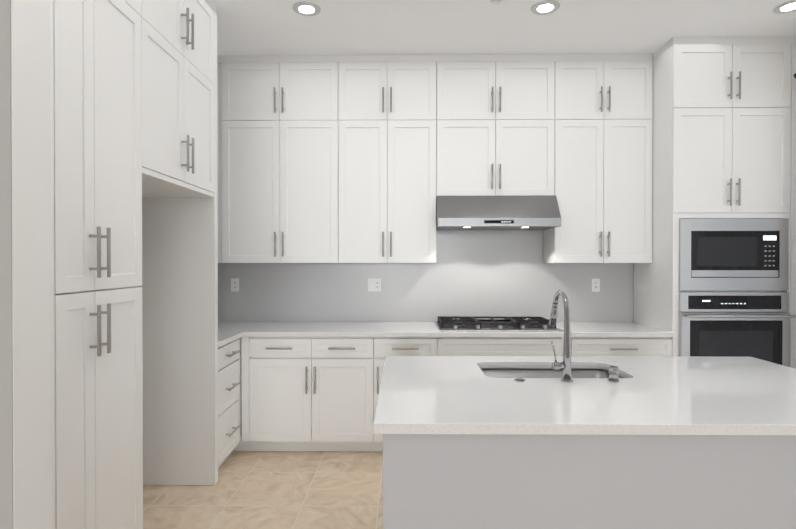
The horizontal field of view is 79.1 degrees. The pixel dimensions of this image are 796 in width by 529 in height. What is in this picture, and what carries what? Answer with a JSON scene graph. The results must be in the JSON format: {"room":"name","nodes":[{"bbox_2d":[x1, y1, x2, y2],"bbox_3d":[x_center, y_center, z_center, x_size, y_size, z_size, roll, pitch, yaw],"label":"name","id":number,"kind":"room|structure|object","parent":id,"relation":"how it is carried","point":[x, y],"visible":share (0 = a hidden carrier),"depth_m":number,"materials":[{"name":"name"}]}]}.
{"room":"kitchen","nodes":[
{"label":"kitchen","id":0,"kind":"room"},
{"bbox_2d":[0,0,12,528],"bbox_3d":[-1.447,-0.117,1.427,0.730,3.140,0.150,0,0,1],"label":"wall","id":1,"kind":"structure","parent":0,"point":[6,435],"depth_m":1.35,"materials":[{"name":"grey paint"}]},
{"bbox_2d":[218,182,220,262],"bbox_3d":[-1.618,-0.828,4.094,0.369,1.630,0.307,0,0,1],"label":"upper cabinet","id":2,"kind":"object","parent":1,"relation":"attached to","point":[219,183],"depth_m":3.94,"materials":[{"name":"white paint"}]},
{"bbox_2d":[217,62,337,262],"bbox_3d":[-0.959,-0.828,4.077,0.949,1.630,0.327,0,0,1],"label":"upper cabinet","id":3,"kind":"object","parent":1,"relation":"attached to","point":[277,150],"depth_m":3.92,"materials":[{"name":"white paint"}]},
{"bbox_2d":[338,62,435,262],"bbox_3d":[-0.086,-0.828,4.047,0.797,1.630,0.370,0,0,1],"label":"upper cabinet","id":4,"kind":"object","parent":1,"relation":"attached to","point":[386,162],"visible":1,"depth_m":3.91,"materials":[{"name":"white paint"}]},
{"bbox_2d":[436,61,554,196],"bbox_3d":[0.791,-1.099,4.036,0.954,1.088,0.370,0,0,1],"label":"upper cabinet","id":5,"kind":"object","parent":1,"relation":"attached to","point":[495,128],"visible":0.92,"depth_m":3.90,"materials":[{"name":"white paint"}]},
{"bbox_2d":[436,195,560,229],"bbox_3d":[0.790,-0.424,3.971,0.949,0.258,0.489,0,0,1],"label":"range hood","id":6,"kind":"object","parent":5,"relation":"attached to","point":[534,212],"visible":0.98,"depth_m":3.77,"materials":[{"name":"silver metal"}]},
{"bbox_2d":[205,0,795,62],"bbox_3d":[0.583,-1.665,2.852,4.794,0.057,2.737,0,0,1],"label":"crown molding","id":7,"kind":"structure","parent":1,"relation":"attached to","point":[672,41],"depth_m":3.90,"materials":[{"name":"white paint"}]},
{"bbox_2d":[543,61,652,262],"bbox_3d":[1.661,-0.828,4.029,0.786,1.630,0.370,0,0,1],"label":"upper cabinet","id":8,"kind":"object","parent":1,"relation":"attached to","point":[603,119],"visible":1,"depth_m":3.89,"materials":[{"name":"white paint"}]},
{"bbox_2d":[143,427,382,528],"bbox_3d":[0.563,1.506,0.942,5.000,0.100,6.800,0,0,1],"label":"floor","id":9,"kind":"structure","parent":0,"point":[296,490],"depth_m":3.01,"materials":[{"name":"tile"}]},
{"bbox_2d":[11,0,142,528],"bbox_3d":[-1.449,-0.119,1.810,0.752,3.135,0.912,0,0,1],"label":"pantry cabinet","id":10,"kind":"object","parent":9,"relation":"on","point":[76,102],"visible":1,"depth_m":1.82,"materials":[{"name":"white paint"}]},
{"bbox_2d":[138,0,217,484],"bbox_3d":[-1.484,-0.096,2.727,0.663,3.078,0.922,0,0,1],"label":"cabinet","id":11,"kind":"object","parent":9,"relation":"on","point":[179,286],"visible":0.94,"depth_m":3.14,"materials":[{"name":"white paint"}]},
{"bbox_2d":[218,338,240,468],"bbox_3d":[-1.477,0.991,3.464,0.663,0.895,0.536,0,0,1],"label":"base cabinet","id":12,"kind":"object","parent":9,"relation":"on","point":[229,401],"visible":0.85,"depth_m":3.40,"materials":[{"name":"white paint"}]},
{"bbox_2d":[235,337,373,450],"bbox_3d":[-0.719,0.989,3.919,1.078,0.895,0.660,0,0,1],"label":"base cabinet","id":13,"kind":"object","parent":9,"relation":"on","point":[307,393],"visible":0.88,"depth_m":3.64,"materials":[{"name":"white paint"}]},
{"bbox_2d":[218,322,673,346],"bbox_3d":[0.122,0.523,3.703,3.856,0.035,1.050,0,0,1],"label":"countertop","id":14,"kind":"structure","parent":13,"relation":"on","point":[228,332],"depth_m":3.64,"materials":[{"name":"white stone"}]},
{"bbox_2d":[435,316,562,330],"bbox_3d":[0.783,0.477,3.904,0.925,0.054,0.530,0,0,1],"label":"cooktop","id":15,"kind":"object","parent":14,"relation":"in","point":[445,323],"visible":0.98,"depth_m":3.82,"materials":[{"name":"black metal"}]},
{"bbox_2d":[374,337,436,450],"bbox_3d":[0.058,0.989,3.911,0.476,0.895,0.660,0,0,1],"label":"base cabinet","id":16,"kind":"object","parent":9,"relation":"on","point":[384,347],"visible":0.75,"depth_m":3.62,"materials":[{"name":"white paint"}]},
{"bbox_2d":[437,337,560,355],"bbox_3d":[0.760,0.989,3.904,0.926,0.895,0.660,0,0,1],"label":"base cabinet","id":17,"kind":"object","parent":9,"relation":"on","point":[494,346],"visible":0.15,"depth_m":3.62,"materials":[{"name":"white paint"}]},
{"bbox_2d":[383,434,795,528],"bbox_3d":[0.940,0.999,2.148,1.970,0.895,1.116,0,0,1],"label":"kitchen island","id":18,"kind":"object","parent":9,"relation":"on","point":[566,440],"depth_m":1.59,"materials":[{"name":"grey paint"}]},
{"bbox_2d":[373,356,795,437],"bbox_3d":[0.940,0.533,2.125,2.030,0.035,1.128,0,0,1],"label":"island countertop","id":19,"kind":"structure","parent":18,"relation":"on","point":[661,396],"depth_m":1.84,"materials":[{"name":"white stone"}]},
{"bbox_2d":[481,366,628,377],"bbox_3d":[0.747,0.650,2.360,0.748,0.226,0.418,0,0,1],"label":"sink","id":20,"kind":"object","parent":19,"relation":"in","point":[489,371],"depth_m":2.54,"materials":[{"name":"silver metal"}]},
{"bbox_2d":[549,290,576,381],"bbox_3d":[0.726,0.315,2.220,0.093,0.397,0.246,0,0,1],"label":"faucet","id":21,"kind":"object","parent":19,"relation":"on","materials":[{"name":"silver metal"}]},
{"bbox_2d":[560,337,671,355],"bbox_3d":[1.638,0.989,3.895,0.829,0.895,0.660,0,0,1],"label":"base cabinet","id":22,"kind":"object","parent":9,"relation":"on","point":[621,346],"visible":0.21,"depth_m":3.61,"materials":[{"name":"white paint"}]},
{"bbox_2d":[633,44,795,368],"bbox_3d":[2.522,-0.102,3.852,0.935,3.078,0.716,0,0,1],"label":"tall cabinet","id":23,"kind":"object","parent":9,"relation":"on","point":[716,277],"visible":0.77,"depth_m":3.59,"materials":[{"name":"white paint"}]},
{"bbox_2d":[679,219,788,289],"bbox_3d":[2.499,-0.075,3.814,0.798,0.532,0.478,0,0,1],"label":"microwave","id":24,"kind":"object","parent":23,"relation":"in","point":[715,254],"depth_m":3.58,"materials":[{"name":"silver metal"}]},
{"bbox_2d":[679,292,795,366],"bbox_3d":[2.499,0.576,3.828,0.798,0.742,0.660,0,0,1],"label":"wall oven","id":25,"kind":"object","parent":23,"relation":"in","point":[711,324],"depth_m":3.56,"materials":[{"name":"silver metal"}]},
{"bbox_2d":[218,230,633,321],"bbox_3d":[0.128,-0.009,4.231,3.856,1.092,0.010,0,0,1],"label":"backsplash","id":26,"kind":"structure","parent":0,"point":[489,273],"depth_m":4.22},
{"bbox_2d":[231,278,238,291],"bbox_3d":[-1.434,0.180,4.239,0.072,0.117,0.007,0,0,1],"label":"electrical outlet","id":27,"kind":"object","parent":26,"relation":"attached to","point":[234,284],"visible":1,"depth_m":4.24,"materials":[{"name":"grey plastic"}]},
{"bbox_2d":[368,278,380,291],"bbox_3d":[-0.206,0.180,4.226,0.118,0.117,0.009,0,0,1],"label":"electrical outlet","id":28,"kind":"object","parent":26,"relation":"attached to","point":[374,284],"visible":1,"depth_m":4.22,"materials":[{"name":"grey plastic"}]},
{"bbox_2d":[591,278,599,291],"bbox_3d":[1.726,0.180,4.207,0.072,0.117,0.007,0,0,1],"label":"electrical outlet","id":29,"kind":"object","parent":26,"relation":"attached to","point":[595,284],"visible":1,"depth_m":4.21,"materials":[{"name":"white plastic"}]},
{"bbox_2d":[211,0,795,54],"bbox_3d":[0.563,-1.734,0.923,5.000,0.100,6.800,0,0,1],"label":"ceiling","id":30,"kind":"structure","parent":0,"point":[354,27],"depth_m":3.43,"materials":[{"name":"white paint"}]},
{"bbox_2d":[292,2,320,15],"bbox_3d":[-0.607,-1.695,3.202,0.184,0.005,0.184,0,0,1],"label":"recessed light","id":31,"kind":"object","parent":30,"relation":"in","point":[306,8],"visible":1,"depth_m":3.19,"materials":[{"name":"white"}]},
{"bbox_2d":[490,0,501,3],"bbox_3d":[0.631,-1.691,3.097,0.080,0.012,0.080,0,0,1],"label":"sprinkler","id":32,"kind":"object","parent":30,"relation":"attached to","point":[495,1],"visible":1,"depth_m":3.10,"materials":[{"name":"white plastic"}]},
{"bbox_2d":[531,0,559,14],"bbox_3d":[0.973,-1.695,3.186,0.184,0.005,0.184,0,0,1],"label":"recessed light","id":33,"kind":"object","parent":30,"relation":"in","point":[546,7],"visible":1,"depth_m":3.17,"materials":[{"name":"white"}]},
{"bbox_2d":[773,0,795,13],"bbox_3d":[2.581,-1.695,3.170,0.184,0.005,0.184,0,0,1],"label":"recessed light","id":34,"kind":"object","parent":30,"relation":"in","point":[787,7],"visible":1,"depth_m":3.18,"materials":[{"name":"white"}]}
]}

